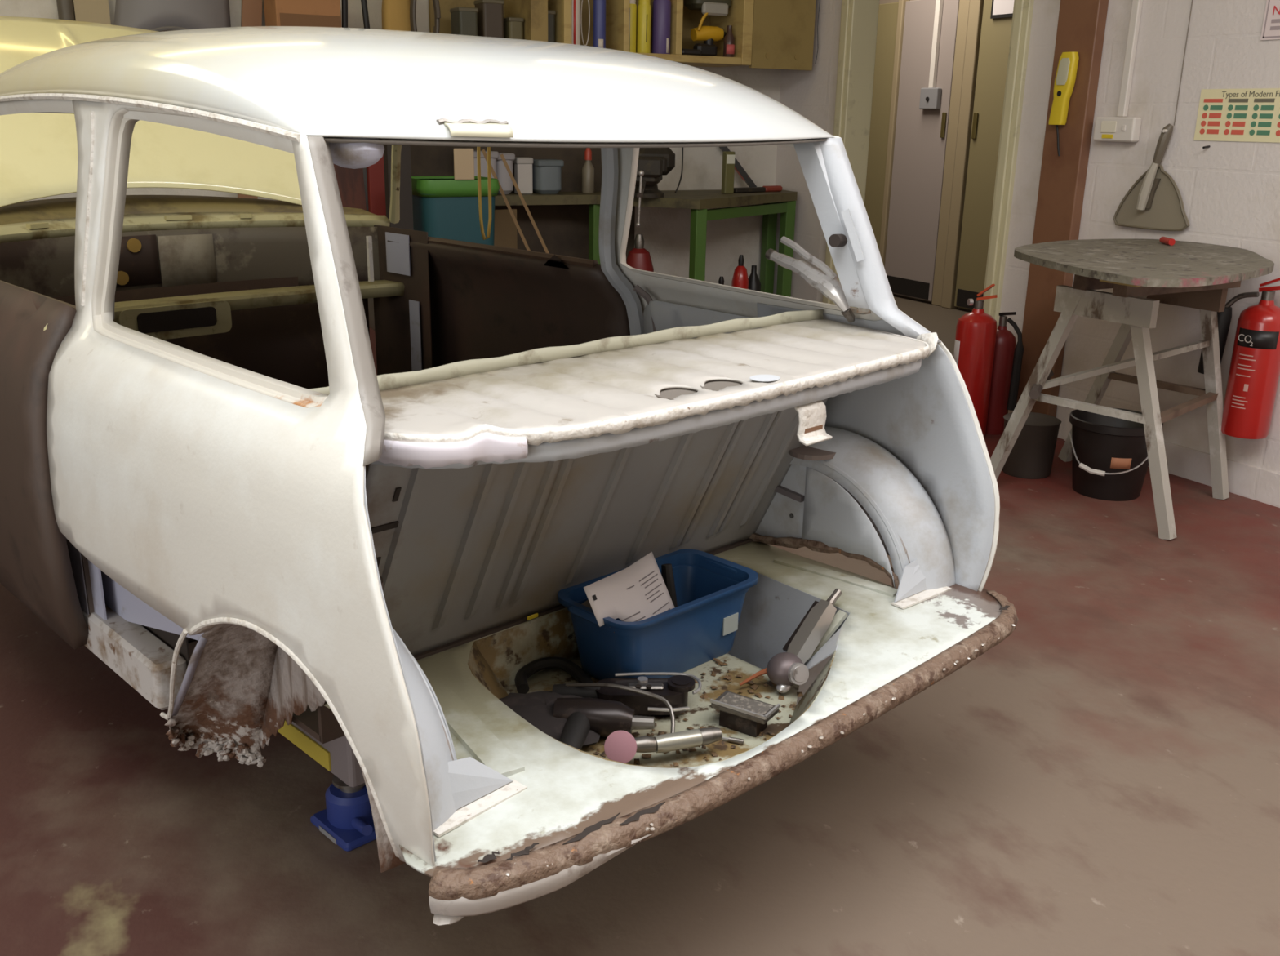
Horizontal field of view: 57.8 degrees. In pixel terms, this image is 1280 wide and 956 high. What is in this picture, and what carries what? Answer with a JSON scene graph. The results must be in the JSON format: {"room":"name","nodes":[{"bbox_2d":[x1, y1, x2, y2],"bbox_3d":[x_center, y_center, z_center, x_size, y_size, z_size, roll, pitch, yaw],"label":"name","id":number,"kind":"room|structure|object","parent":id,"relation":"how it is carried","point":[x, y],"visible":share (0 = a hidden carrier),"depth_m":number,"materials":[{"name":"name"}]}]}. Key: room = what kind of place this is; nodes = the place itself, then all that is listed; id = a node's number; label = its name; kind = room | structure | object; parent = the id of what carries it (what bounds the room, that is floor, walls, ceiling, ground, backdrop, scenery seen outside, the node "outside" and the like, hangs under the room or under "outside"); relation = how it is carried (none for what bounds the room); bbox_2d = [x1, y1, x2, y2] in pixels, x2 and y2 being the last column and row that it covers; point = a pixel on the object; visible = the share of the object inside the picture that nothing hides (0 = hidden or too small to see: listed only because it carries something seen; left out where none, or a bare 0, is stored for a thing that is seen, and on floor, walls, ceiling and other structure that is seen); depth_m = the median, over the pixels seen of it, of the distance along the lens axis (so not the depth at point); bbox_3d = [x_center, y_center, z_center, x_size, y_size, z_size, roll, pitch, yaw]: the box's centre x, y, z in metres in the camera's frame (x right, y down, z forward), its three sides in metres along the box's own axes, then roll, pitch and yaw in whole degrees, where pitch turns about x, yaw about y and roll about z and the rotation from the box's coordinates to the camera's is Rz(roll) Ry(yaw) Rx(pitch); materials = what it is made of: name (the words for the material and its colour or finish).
{"room":"auto repair garage","nodes":[
{"label":"auto repair garage","id":0,"kind":"room"},
{"bbox_2d":[0,0,781,285],"bbox_3d":[-2.283,-1.772,4.855,6.846,2.960,0.120,-8,19,-27],"label":"wall","id":1,"kind":"structure","parent":0,"point":[665,232],"depth_m":6.29,"materials":[{"name":"white paint"}]},
{"bbox_2d":[56,0,75,20],"bbox_3d":[-2.324,-1.735,4.737,0.060,2.954,0.058,-8,19,-27],"label":"pipe","id":2,"kind":"object","parent":1,"relation":"attached to","point":[64,7],"visible":0.02,"depth_m":4.67,"materials":[{"name":"brown"}]},
{"bbox_2d":[72,0,111,24],"bbox_3d":[-2.238,-2.056,4.694,0.130,1.200,0.030,-8,19,-27],"label":"panel","id":3,"kind":"object","parent":1,"relation":"attached to","point":[86,11],"visible":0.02,"depth_m":4.73,"materials":[{"name":"beige"}]},
{"bbox_2d":[114,0,231,31],"bbox_3d":[-1.941,-2.078,4.760,0.490,0.664,0.109,-8,19,-27],"label":"car wing","id":4,"kind":"object","parent":1,"relation":"attached to","point":[158,15],"visible":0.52,"depth_m":4.78,"materials":[{"name":"grey paint"}]},
{"bbox_2d":[366,145,635,259],"bbox_3d":[-0.658,-1.282,5.835,1.420,1.500,0.012,-8,19,-27],"label":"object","id":5,"kind":"structure","parent":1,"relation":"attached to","point":[563,229],"depth_m":5.91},
{"bbox_2d":[428,0,816,70],"bbox_3d":[-0.032,-2.645,5.543,1.940,1.262,0.349,-8,19,-27],"label":"upper cabinet","id":6,"kind":"object","parent":1,"relation":"attached to","point":[775,34],"depth_m":5.79,"materials":[{"name":"brown wood"}]},
{"bbox_2d":[449,6,478,35],"bbox_3d":[-0.795,-2.041,5.252,0.094,0.160,0.124,-8,19,-27],"label":"box","id":7,"kind":"object","parent":6,"relation":"on","point":[464,20],"visible":0.75,"depth_m":5.20,"materials":[{"name":"grey"}]},
{"bbox_2d":[473,0,504,37],"bbox_3d":[-0.688,-2.075,5.300,0.104,0.200,0.124,-8,19,-27],"label":"box","id":8,"kind":"object","parent":6,"relation":"on","point":[491,12],"visible":0.73,"depth_m":5.25,"materials":[{"name":"brown"}]},
{"bbox_2d":[503,17,524,39],"bbox_3d":[-0.592,-2.055,5.360,0.074,0.130,0.124,-8,19,-27],"label":"box","id":9,"kind":"object","parent":6,"relation":"on","point":[513,26],"visible":0.62,"depth_m":5.31,"materials":[{"name":"brown"}]},
{"bbox_2d":[547,9,555,42],"bbox_3d":[-0.441,-2.096,5.431,0.054,0.170,0.124,-8,19,-27],"label":"jar","id":10,"kind":"object","parent":6,"relation":"on","point":[551,14],"visible":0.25,"depth_m":5.38,"materials":[{"name":"grey"}]},
{"bbox_2d":[571,0,580,44],"bbox_3d":[-0.313,-2.141,5.416,0.072,0.270,0.072,-8,19,-27],"label":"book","id":11,"kind":"object","parent":6,"relation":"on","point":[575,4],"visible":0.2,"depth_m":5.39,"materials":[{"name":"beige"}]},
{"bbox_2d":[592,0,605,48],"bbox_3d":[-0.191,-2.158,5.478,0.060,0.270,0.060,-8,19,-27],"label":"aerosol can","id":12,"kind":"object","parent":6,"relation":"on","point":[599,6],"visible":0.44,"depth_m":5.46,"materials":[{"name":"blue metal"}]},
{"bbox_2d":[629,0,636,52],"bbox_3d":[-0.051,-2.172,5.564,0.066,0.250,0.065,-8,19,-27],"label":"aerosol can","id":13,"kind":"object","parent":6,"relation":"on","point":[633,6],"visible":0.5,"depth_m":5.54,"materials":[{"name":"yellow metal"}]},
{"bbox_2d":[636,0,651,53],"bbox_3d":[0.019,-2.178,5.589,0.068,0.250,0.068,-8,19,-27],"label":"aerosol can","id":14,"kind":"object","parent":6,"relation":"on","point":[643,8],"visible":0.85,"depth_m":5.57,"materials":[{"name":"yellow metal"}]},
{"bbox_2d":[651,0,671,53],"bbox_3d":[0.105,-2.205,5.628,0.090,0.280,0.090,-8,19,-27],"label":"aerosol can","id":15,"kind":"object","parent":6,"relation":"on","point":[661,9],"visible":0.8,"depth_m":5.60,"materials":[{"name":"purple metal"}]},
{"bbox_2d":[633,52,741,66],"bbox_3d":[-0.234,-2.043,5.621,1.505,0.035,0.342,-8,19,-27],"label":"shelf","id":16,"kind":"object","parent":6,"relation":"attached to","point":[717,60],"depth_m":5.73,"materials":[{"name":"brown wood"}]},
{"bbox_2d":[681,48,702,55],"bbox_3d":[0.247,-2.093,5.702,0.120,0.028,0.040,-8,19,-27],"label":"tool","id":17,"kind":"object","parent":6,"relation":"on","point":[684,51],"visible":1,"depth_m":5.69,"materials":[{"name":"black plastic"}]},
{"bbox_2d":[690,12,726,56],"bbox_3d":[0.349,-2.221,5.805,0.195,0.214,0.074,-8,19,-27],"label":"drill","id":18,"kind":"object","parent":6,"relation":"on","point":[708,34],"visible":0.88,"depth_m":5.78,"materials":[{"name":"orange"}]},
{"bbox_2d":[684,0,731,16],"bbox_3d":[0.341,-2.382,5.793,0.220,0.140,0.148,-8,19,-27],"label":"case","id":19,"kind":"object","parent":18,"relation":"on","point":[713,7],"visible":1,"depth_m":5.75,"materials":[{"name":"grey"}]},
{"bbox_2d":[723,25,734,57],"bbox_3d":[0.448,-2.192,5.823,0.056,0.150,0.057,-8,19,-27],"label":"bottle","id":20,"kind":"object","parent":6,"relation":"on","point":[729,39],"visible":0.95,"depth_m":5.81,"materials":[{"name":"brown glass"}]},
{"bbox_3d":[-1.276,-1.786,5.134,0.760,0.194,0.335,-8,19,-27],"label":"wall shelf","id":21,"kind":"object","parent":1,"relation":"attached to","visible":0},
{"bbox_2d":[263,0,341,27],"bbox_3d":[-1.440,-1.961,4.953,0.270,0.240,0.242,-8,19,-27],"label":"cardboard box","id":22,"kind":"object","parent":21,"relation":"on","point":[315,13],"visible":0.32,"depth_m":4.85,"materials":[{"name":"brown cardboard"}]},
{"bbox_2d":[341,0,347,27],"bbox_3d":[-1.258,-1.998,4.936,0.050,0.721,0.026,-8,19,-27],"label":"hose","id":23,"kind":"object","parent":21,"relation":"hanging from","point":[344,2],"visible":0.3,"depth_m":4.93,"materials":[{"name":"black rubber"}]},
{"bbox_2d":[360,0,369,28],"bbox_3d":[-1.179,-2.010,4.977,0.062,0.721,0.026,-8,19,-27],"label":"hose","id":24,"kind":"object","parent":21,"relation":"hanging from","point":[364,2],"visible":0.3,"depth_m":4.97,"materials":[{"name":"black rubber"}]},
{"bbox_2d":[381,0,411,31],"bbox_3d":[-1.068,-2.031,5.103,0.140,0.450,0.080,-8,19,-27],"label":"bag","id":25,"kind":"object","parent":21,"relation":"on","point":[395,13],"visible":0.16,"depth_m":5.07,"materials":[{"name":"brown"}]},
{"bbox_2d":[409,0,440,33],"bbox_3d":[-0.942,-2.017,5.081,0.130,0.337,0.055,-8,19,-27],"label":"coil","id":26,"kind":"object","parent":21,"relation":"on","point":[413,2],"visible":0.44,"depth_m":5.07,"materials":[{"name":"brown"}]},
{"bbox_2d":[0,294,1279,955],"bbox_3d":[0.074,0.364,3.274,9.050,0.100,11.800,-8,19,-27],"label":"floor","id":27,"kind":"structure","parent":0,"point":[1103,779],"depth_m":2.21,"materials":[{"name":"paint"}]},
{"bbox_2d":[237,0,262,199],"bbox_3d":[-1.721,-1.386,5.095,0.068,2.111,0.366,11,20,28],"label":"plank","id":28,"kind":"object","parent":27,"relation":"on","point":[251,10],"visible":0.02,"depth_m":4.97,"materials":[{"name":"brown wood"}]},
{"bbox_2d":[278,719,364,787],"bbox_3d":[-0.698,0.427,2.372,0.184,0.288,0.700,-15,24,-42],"label":"support beam","id":29,"kind":"structure","parent":27,"relation":"on","point":[337,756],"depth_m":2.12,"materials":[{"name":"grey"}]},
{"bbox_2d":[0,16,1018,925],"bbox_3d":[-0.768,-0.402,2.637,1.470,1.329,3.092,-15,24,-42],"label":"car","id":30,"kind":"object","parent":29,"relation":"on","point":[212,487],"visible":1,"depth_m":1.90,"materials":[{"name":"white paint"}]},
{"bbox_2d":[113,280,404,339],"bbox_3d":[-1.145,-0.425,3.053,1.182,0.091,0.439,-8,19,-27],"label":"dashboard","id":31,"kind":"object","parent":30,"relation":"on","point":[166,313],"depth_m":3.08,"materials":[{"name":"beige paint"}]},
{"bbox_2d":[476,146,491,239],"bbox_3d":[-0.321,-0.625,2.396,0.035,0.263,0.007,-15,24,-42],"label":"wire loop","id":32,"kind":"object","parent":30,"relation":"hanging from","point":[478,156],"visible":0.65,"depth_m":2.40,"materials":[{"name":"gold metal"}]},
{"bbox_2d":[498,690,599,746],"bbox_3d":[-0.154,0.402,1.927,0.214,0.055,0.184,8,19,22],"label":"rag","id":33,"kind":"object","parent":30,"relation":"in","point":[536,708],"visible":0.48,"depth_m":1.91,"materials":[{"name":"black fabric"}]},
{"bbox_2d":[514,656,593,693],"bbox_3d":[-0.158,0.354,2.082,0.137,0.032,0.104,-4,18,-15],"label":"hose","id":34,"kind":"object","parent":30,"relation":"in","point":[566,665],"visible":0.86,"depth_m":2.09,"materials":[{"name":"black rubber"}]},
{"bbox_2d":[552,697,654,750],"bbox_3d":[-0.058,0.403,1.870,0.167,0.060,0.149,1,17,-1],"label":"drill","id":35,"kind":"object","parent":30,"relation":"in","point":[604,717],"visible":0.83,"depth_m":1.88,"materials":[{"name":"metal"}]},
{"bbox_2d":[565,682,675,733],"bbox_3d":[-0.024,0.378,1.946,0.225,0.063,0.047,13,21,34],"label":"wire hook","id":36,"kind":"object","parent":30,"relation":"in","point":[664,700],"visible":0.88,"depth_m":1.93,"materials":[{"name":"metal"}]},
{"bbox_2d":[551,671,702,715],"bbox_3d":[-0.023,0.370,1.990,0.256,0.048,0.085,0,17,-2],"label":"tool","id":37,"kind":"object","parent":30,"relation":"in","point":[675,689],"visible":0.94,"depth_m":1.97,"materials":[{"name":"metal"}]},
{"bbox_2d":[379,318,926,434],"bbox_3d":[0.048,-0.171,1.849,1.200,0.019,0.358,-15,24,-42],"label":"shelf","id":38,"kind":"object","parent":30,"relation":"attached to","point":[619,384],"depth_m":1.79,"materials":[{"name":"metal"}]},
{"bbox_2d":[557,548,758,679],"bbox_3d":[0.037,0.264,2.167,0.380,0.167,0.214,-15,24,-42],"label":"tub","id":39,"kind":"object","parent":30,"relation":"in","point":[711,590],"depth_m":2.11,"materials":[{"name":"blue plastic"}]},
{"bbox_2d":[583,551,675,632],"bbox_3d":[-0.009,0.225,2.067,0.078,0.119,0.213,13,21,33],"label":"leaflet","id":40,"kind":"object","parent":39,"relation":"in","point":[638,592],"visible":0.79,"depth_m":2.06,"materials":[{"name":"grey paper"}]},
{"bbox_2d":[604,727,722,763],"bbox_3d":[0.037,0.413,1.827,0.193,0.046,0.032,-5,18,-18],"label":"grinder","id":41,"kind":"object","parent":30,"relation":"in","point":[621,746],"visible":0.95,"depth_m":1.82,"materials":[{"name":"silver metal"}]},
{"bbox_2d":[593,657,803,766],"bbox_3d":[0.050,0.410,1.966,0.501,0.007,0.415,-15,24,-42],"label":"flakes","id":42,"kind":"object","parent":30,"relation":"on","point":[754,686],"visible":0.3,"depth_m":2.00,"materials":[{"name":"brown metal"}]},
{"bbox_2d":[710,690,780,737],"bbox_3d":[0.176,0.396,1.946,0.104,0.046,0.055,12,20,31],"label":"box","id":43,"kind":"object","parent":30,"relation":"in","point":[744,714],"visible":1,"depth_m":1.93,"materials":[{"name":"metal"}]},
{"bbox_2d":[739,588,842,693],"bbox_3d":[0.295,0.296,2.099,0.230,0.142,0.100,-15,24,-42],"label":"grinder","id":44,"kind":"object","parent":30,"relation":"on","point":[786,669],"visible":1,"depth_m":2.08,"materials":[{"name":"grey metal"}]},
{"bbox_2d":[764,235,854,322],"bbox_3d":[0.334,-0.397,2.305,0.042,0.154,0.217,-15,24,-42],"label":"pliers","id":45,"kind":"object","parent":30,"relation":"on","point":[826,282],"visible":0.99,"depth_m":2.28,"materials":[{"name":"silver metal"}]},
{"bbox_2d":[310,774,376,851],"bbox_3d":[-0.518,0.602,2.135,0.120,0.101,0.163,-15,24,-42],"label":"jack","id":46,"kind":"object","parent":27,"relation":"on","point":[347,820],"visible":0.64,"depth_m":2.11,"materials":[{"name":"blue metal"}]},
{"bbox_2d":[351,817,373,835],"bbox_3d":[-0.500,0.626,2.086,0.020,0.034,0.061,-10,21,-32],"label":"socket","id":47,"kind":"object","parent":46,"relation":"attached to","point":[360,826],"depth_m":2.09,"materials":[{"name":"blue metal"}]},
{"bbox_2d":[333,163,377,375],"bbox_3d":[-1.415,-1.040,5.347,0.340,1.305,0.230,-8,19,-27],"label":"board","id":48,"kind":"object","parent":27,"relation":"on","point":[350,181],"visible":0.02,"depth_m":5.34,"materials":[{"name":"red wood"}]},
{"bbox_2d":[366,154,386,215],"bbox_3d":[-1.214,-0.982,5.477,0.100,1.120,0.040,-8,19,-27],"label":"panel","id":49,"kind":"object","parent":27,"relation":"on","point":[375,172],"visible":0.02,"depth_m":5.34,"materials":[{"name":"red"}]},
{"bbox_2d":[382,144,413,230],"bbox_3d":[-1.035,-1.034,5.013,0.100,1.500,0.060,-8,19,-27],"label":"upright","id":50,"kind":"object","parent":27,"relation":"on","point":[406,221],"visible":0.02,"depth_m":4.93,"materials":[{"name":"grey"}]},
{"bbox_2d":[411,148,499,245],"bbox_3d":[-0.840,-0.904,5.232,0.364,1.130,0.332,-8,19,-27],"label":"bin","id":51,"kind":"object","parent":27,"relation":"on","point":[446,207],"visible":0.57,"depth_m":5.00,"materials":[{"name":"teal plastic"}]},
{"bbox_2d":[493,208,517,248],"bbox_3d":[-0.657,-0.838,5.501,0.170,0.850,0.012,-10,21,-32],"label":"cardboard sheet","id":52,"kind":"object","parent":27,"relation":"on","point":[505,235],"visible":0.21,"depth_m":5.41,"materials":[{"name":"brown cardboard"}]},
{"bbox_2d":[481,149,530,250],"bbox_3d":[-0.591,-0.938,5.333,0.250,1.103,0.030,-2,17,-8],"label":"timber lath","id":53,"kind":"object","parent":27,"relation":"on","point":[483,151],"visible":0.32,"depth_m":5.24,"materials":[{"name":"brown wood"}]},
{"bbox_2d":[500,154,549,253],"bbox_3d":[-0.506,-0.934,5.359,0.260,1.083,0.028,-2,17,-9],"label":"timber lath","id":54,"kind":"object","parent":27,"relation":"on","point":[503,158],"visible":0.32,"depth_m":5.25,"materials":[{"name":"brown wood"}]},
{"bbox_2d":[626,234,653,271],"bbox_3d":[-0.009,-0.871,5.874,0.150,0.714,0.150,-8,19,-27],"label":"canister","id":55,"kind":"object","parent":27,"relation":"on","point":[638,257],"visible":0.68,"depth_m":5.76,"materials":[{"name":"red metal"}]},
{"bbox_2d":[494,189,797,297],"bbox_3d":[0.055,-0.979,5.913,1.935,0.900,0.685,-8,19,-27],"label":"workbench","id":56,"kind":"object","parent":27,"relation":"on","point":[698,201],"visible":0.4,"depth_m":5.81,"materials":[{"name":"green paint"}]},
{"bbox_2d":[473,150,498,177],"bbox_3d":[-0.782,-1.464,5.563,0.168,0.202,0.168,-8,19,-27],"label":"jar","id":57,"kind":"object","parent":56,"relation":"on","point":[494,154],"visible":0.26,"depth_m":5.49,"materials":[{"name":"grey plastic"}]},
{"bbox_2d":[496,152,515,194],"bbox_3d":[-0.672,-1.478,5.631,0.098,0.192,0.128,-8,19,-27],"label":"drum","id":58,"kind":"object","parent":56,"relation":"on","point":[504,180],"visible":0.59,"depth_m":5.58,"materials":[{"name":"grey plastic"}]},
{"bbox_2d":[513,157,533,194],"bbox_3d":[-0.570,-1.479,5.676,0.088,0.172,0.058,-8,19,-27],"label":"box","id":59,"kind":"object","parent":56,"relation":"on","point":[522,166],"visible":0.87,"depth_m":5.65,"materials":[{"name":"grey plastic"}]},
{"bbox_2d":[532,159,564,194],"bbox_3d":[-0.464,-1.489,5.731,0.138,0.162,0.138,-8,19,-27],"label":"tin","id":60,"kind":"object","parent":56,"relation":"on","point":[546,173],"visible":0.84,"depth_m":5.68,"materials":[{"name":"grey"}]},
{"bbox_2d":[582,147,594,193],"bbox_3d":[-0.261,-1.546,5.827,0.064,0.220,0.064,-8,19,-27],"label":"bottle","id":61,"kind":"object","parent":56,"relation":"on","point":[588,169],"visible":0.93,"depth_m":5.81,"materials":[{"name":"brown"}]},
{"bbox_2d":[634,147,675,226],"bbox_3d":[0.038,-1.411,5.589,0.230,0.363,0.436,3,17,6],"label":"vise","id":62,"kind":"object","parent":56,"relation":"on","point":[654,163],"visible":0.79,"depth_m":5.54,"materials":[{"name":"metal"}]},
{"bbox_2d":[721,151,735,193],"bbox_3d":[0.456,-1.577,5.989,0.056,0.210,0.042,-8,19,-27],"label":"block","id":63,"kind":"object","parent":56,"relation":"on","point":[728,157],"visible":1,"depth_m":5.97,"materials":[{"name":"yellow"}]},
{"bbox_2d":[719,146,756,186],"bbox_3d":[0.530,-1.694,6.304,0.216,0.249,0.050,-1,17,-6],"label":"tool","id":64,"kind":"object","parent":56,"relation":"on","point":[740,170],"visible":0.64,"depth_m":6.29,"materials":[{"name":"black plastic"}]},
{"bbox_2d":[733,185,782,192],"bbox_3d":[0.625,-1.536,6.169,0.350,0.030,0.044,-13,22,-38],"label":"tool","id":65,"kind":"object","parent":56,"relation":"on","point":[770,188],"visible":0.86,"depth_m":6.16,"materials":[{"name":"metal"}]},
{"bbox_2d":[731,254,748,288],"bbox_3d":[0.528,-0.893,6.190,0.090,0.588,0.090,-8,19,-27],"label":"canister","id":66,"kind":"object","parent":27,"relation":"on","point":[740,279],"visible":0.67,"depth_m":6.11,"materials":[{"name":"plastic"}]},
{"bbox_2d":[748,265,760,291],"bbox_3d":[0.610,-0.896,6.317,0.084,0.520,0.084,-8,19,-27],"label":"bottle","id":67,"kind":"object","parent":27,"relation":"on","point":[754,284],"visible":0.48,"depth_m":6.24,"materials":[{"name":"black plastic"}]},
{"bbox_2d":[953,284,997,436],"bbox_3d":[1.393,-0.493,4.850,0.166,0.648,0.164,-8,19,-27],"label":"fire extinguisher","id":68,"kind":"object","parent":27,"relation":"on","point":[975,335],"visible":0.8,"depth_m":4.78,"materials":[{"name":"red metal"}]},
{"bbox_2d":[985,311,1023,435],"bbox_3d":[1.536,-0.444,4.908,0.124,0.526,0.187,-8,19,-27],"label":"fire extinguisher","id":69,"kind":"object","parent":27,"relation":"on","point":[1007,360],"visible":0.78,"depth_m":4.87,"materials":[{"name":"red metal"}]},
{"bbox_2d":[1002,412,1061,479],"bbox_3d":[1.474,-0.123,4.396,0.210,0.215,0.210,-8,19,-27],"label":"bucket","id":70,"kind":"object","parent":27,"relation":"on","point":[1031,456],"visible":0.84,"depth_m":4.32,"materials":[{"name":"grey plastic"}]},
{"bbox_2d":[990,274,1240,539],"bbox_3d":[1.677,-0.332,4.025,0.700,0.849,0.723,-14,23,-41],"label":"trestle","id":71,"kind":"object","parent":27,"relation":"on","point":[1136,308],"visible":0.85,"depth_m":3.91,"materials":[{"name":"white paint"}]},
{"bbox_2d":[1013,238,1274,287],"bbox_3d":[1.674,-0.696,3.799,1.076,0.067,0.932,-8,19,-27],"label":"round tabletop","id":72,"kind":"object","parent":71,"relation":"on","point":[1131,262],"visible":0.99,"depth_m":3.62,"materials":[{"name":"paint"}]},
{"bbox_2d":[1068,407,1163,501],"bbox_3d":[1.683,-0.082,4.167,0.339,0.278,0.313,-8,19,-27],"label":"bucket","id":73,"kind":"object","parent":27,"relation":"on","point":[1110,460],"visible":0.81,"depth_m":4.08,"materials":[{"name":"black plastic"}]},
{"bbox_2d":[879,0,972,311],"bbox_3d":[1.726,-2.366,7.002,2.084,2.960,5.800,-8,19,-27],"label":"wall","id":74,"kind":"structure","parent":0,"point":[881,2],"depth_m":8.59,"materials":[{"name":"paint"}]},
{"bbox_2d":[864,2,898,248],"bbox_3d":[1.706,-2.547,9.000,0.062,2.080,0.720,-8,19,-27],"label":"door","id":75,"kind":"structure","parent":74,"relation":"in","point":[887,12],"depth_m":8.72,"materials":[{"name":"brown wood"}]},
{"bbox_2d":[879,0,909,268],"bbox_3d":[1.887,-2.480,8.660,0.067,2.200,0.050,-8,19,-27],"label":"trim","id":76,"kind":"structure","parent":74,"relation":"attached to","point":[901,8],"depth_m":8.60,"materials":[{"name":"brown wood"}]},
{"bbox_2d":[884,0,959,301],"bbox_3d":[2.031,-2.359,8.415,0.062,2.080,0.550,-8,19,-27],"label":"door","id":77,"kind":"structure","parent":74,"relation":"in","point":[921,135],"depth_m":8.40,"materials":[{"name":"beige wood"}]},
{"bbox_2d":[931,0,970,306],"bbox_3d":[2.195,-2.309,8.128,0.047,2.200,0.105,-8,19,-27],"label":"trim","id":78,"kind":"structure","parent":74,"relation":"attached to","point":[964,5],"depth_m":8.12,"materials":[{"name":"brown wood"}]},
{"bbox_2d":[941,0,983,308],"bbox_3d":[2.243,-2.275,8.020,0.067,2.200,0.100,-8,19,-27],"label":"trim","id":79,"kind":"structure","parent":74,"relation":"attached to","point":[975,11],"depth_m":8.00,"materials":[{"name":"brown wood"}]},
{"bbox_2d":[954,0,1012,310],"bbox_3d":[2.501,-2.088,7.570,0.062,2.080,0.980,-8,19,-27],"label":"door","id":80,"kind":"structure","parent":74,"relation":"in","point":[995,35],"depth_m":7.85,"materials":[{"name":"brown"}]},
{"bbox_2d":[990,0,1013,18],"bbox_3d":[2.374,-3.158,7.465,0.022,0.360,0.260,-8,19,-27],"label":"framed notice","id":81,"kind":"object","parent":80,"relation":"attached to","point":[1000,8],"visible":0.6,"depth_m":7.53,"materials":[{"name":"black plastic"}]},
{"bbox_2d":[773,0,1279,473],"bbox_3d":[2.866,-1.010,2.705,0.120,2.960,8.970,-8,19,-27],"label":"wall","id":82,"kind":"structure","parent":0,"point":[1229,191],"depth_m":4.36,"materials":[{"name":"white paint"}]},
{"bbox_2d":[822,0,879,308],"bbox_3d":[1.081,-1.649,6.005,0.174,2.160,0.100,-8,19,-27],"label":"trim","id":83,"kind":"structure","parent":82,"relation":"attached to","point":[859,18],"depth_m":5.85,"materials":[{"name":"beige wood"}]},
{"bbox_2d":[982,0,1034,328],"bbox_3d":[1.630,-1.333,5.020,0.174,2.160,0.093,-8,19,-27],"label":"trim","id":84,"kind":"structure","parent":82,"relation":"attached to","point":[1022,15],"depth_m":4.95,"materials":[{"name":"beige wood"}]},
{"bbox_2d":[1016,0,1108,417],"bbox_3d":[1.723,-1.613,4.585,0.052,2.956,0.200,-8,19,-27],"label":"wooden post","id":85,"kind":"object","parent":82,"relation":"attached to","point":[1081,27],"visible":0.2,"depth_m":4.67,"materials":[{"name":"brown wood"}]},
{"bbox_2d":[1048,51,1079,155],"bbox_3d":[1.674,-1.482,4.608,0.040,0.393,0.099,-8,19,-27],"label":"lamp","id":86,"kind":"object","parent":85,"relation":"attached to","point":[1066,73],"visible":1,"depth_m":4.58,"materials":[{"name":"yellow plastic"}]},
{"bbox_2d":[1093,116,1142,142],"bbox_3d":[1.829,-1.339,4.453,0.051,0.090,0.190,-8,19,-27],"label":"switch","id":87,"kind":"object","parent":82,"relation":"attached to","point":[1117,129],"visible":1,"depth_m":4.43,"materials":[{"name":"beige plastic"}]},
{"bbox_2d":[1116,0,1142,116],"bbox_3d":[1.859,-2.172,4.194,0.023,1.654,0.034,-8,19,-27],"label":"cable conduit","id":88,"kind":"object","parent":82,"relation":"attached to","point":[1136,6],"visible":1,"depth_m":4.37,"materials":[{"name":"beige plastic"}]},
{"bbox_2d":[1063,413,1279,507],"bbox_3d":[3.315,0.662,2.142,0.012,0.115,6.500,-8,19,-27],"label":"baseboard","id":89,"kind":"structure","parent":82,"relation":"attached to","point":[1247,481],"depth_m":4.22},
{"bbox_2d":[1193,88,1279,142],"bbox_3d":[2.150,-1.222,3.908,0.003,0.175,0.620,-8,19,-27],"label":"poster","id":90,"kind":"object","parent":82,"relation":"attached to","point":[1247,114],"visible":1,"depth_m":4.03,"materials":[{"name":"beige paper"}]},
{"bbox_2d":[1197,277,1279,439],"bbox_3d":[2.100,-0.439,4.035,0.168,0.564,0.270,-8,19,-27],"label":"fire extinguisher","id":91,"kind":"object","parent":82,"relation":"attached to","point":[1254,373],"visible":0.98,"depth_m":3.96,"materials":[{"name":"red metal"}]},
{"bbox_2d":[1260,0,1279,39],"bbox_3d":[2.175,-1.643,3.740,0.005,0.420,0.300,-8,19,-27],"label":"sign","id":92,"kind":"object","parent":82,"relation":"attached to","point":[1271,24],"visible":1,"depth_m":3.88,"materials":[{"name":"white paper"}]},
{"label":"outside","id":93,"kind":"structure","parent":0,"visible":0},
{"bbox_2d":[919,0,942,109],"bbox_3d":[2.061,-3.352,7.989,0.052,1.550,0.180,-8,19,-27],"label":"cable conduit","id":94,"kind":"object","parent":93,"point":[930,98],"visible":1,"depth_m":8.12,"materials":[{"name":"grey plastic"}]},
{"bbox_3d":[-0.131,-2.046,0.705,6.966,0.100,8.970,-8,19,-27],"label":"ceiling","id":95,"kind":"structure","parent":0,"visible":0},
{"bbox_2d":[1173,0,1192,125],"bbox_3d":[1.974,-2.096,4.006,0.004,1.680,0.004,-8,19,-27],"label":"hanging wire","id":96,"kind":"object","parent":95,"relation":"hanging from","point":[1192,0],"visible":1,"depth_m":4.19,"materials":[{"name":"brown"}]},
{"bbox_2d":[1113,123,1190,231],"bbox_3d":[1.917,-1.121,4.322,0.045,0.383,0.338,-8,19,-27],"label":"dustpan","id":97,"kind":"object","parent":96,"relation":"hanging from","point":[1166,212],"visible":0.98,"depth_m":4.33,"materials":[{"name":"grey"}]},
{"bbox_2d":[1136,162,1160,209],"bbox_3d":[1.905,-1.092,4.343,0.045,0.175,0.069,-8,19,-27],"label":"brush","id":98,"kind":"object","parent":97,"relation":"attached to","point":[1150,184],"visible":1,"depth_m":4.34,"materials":[{"name":"beige wood"}]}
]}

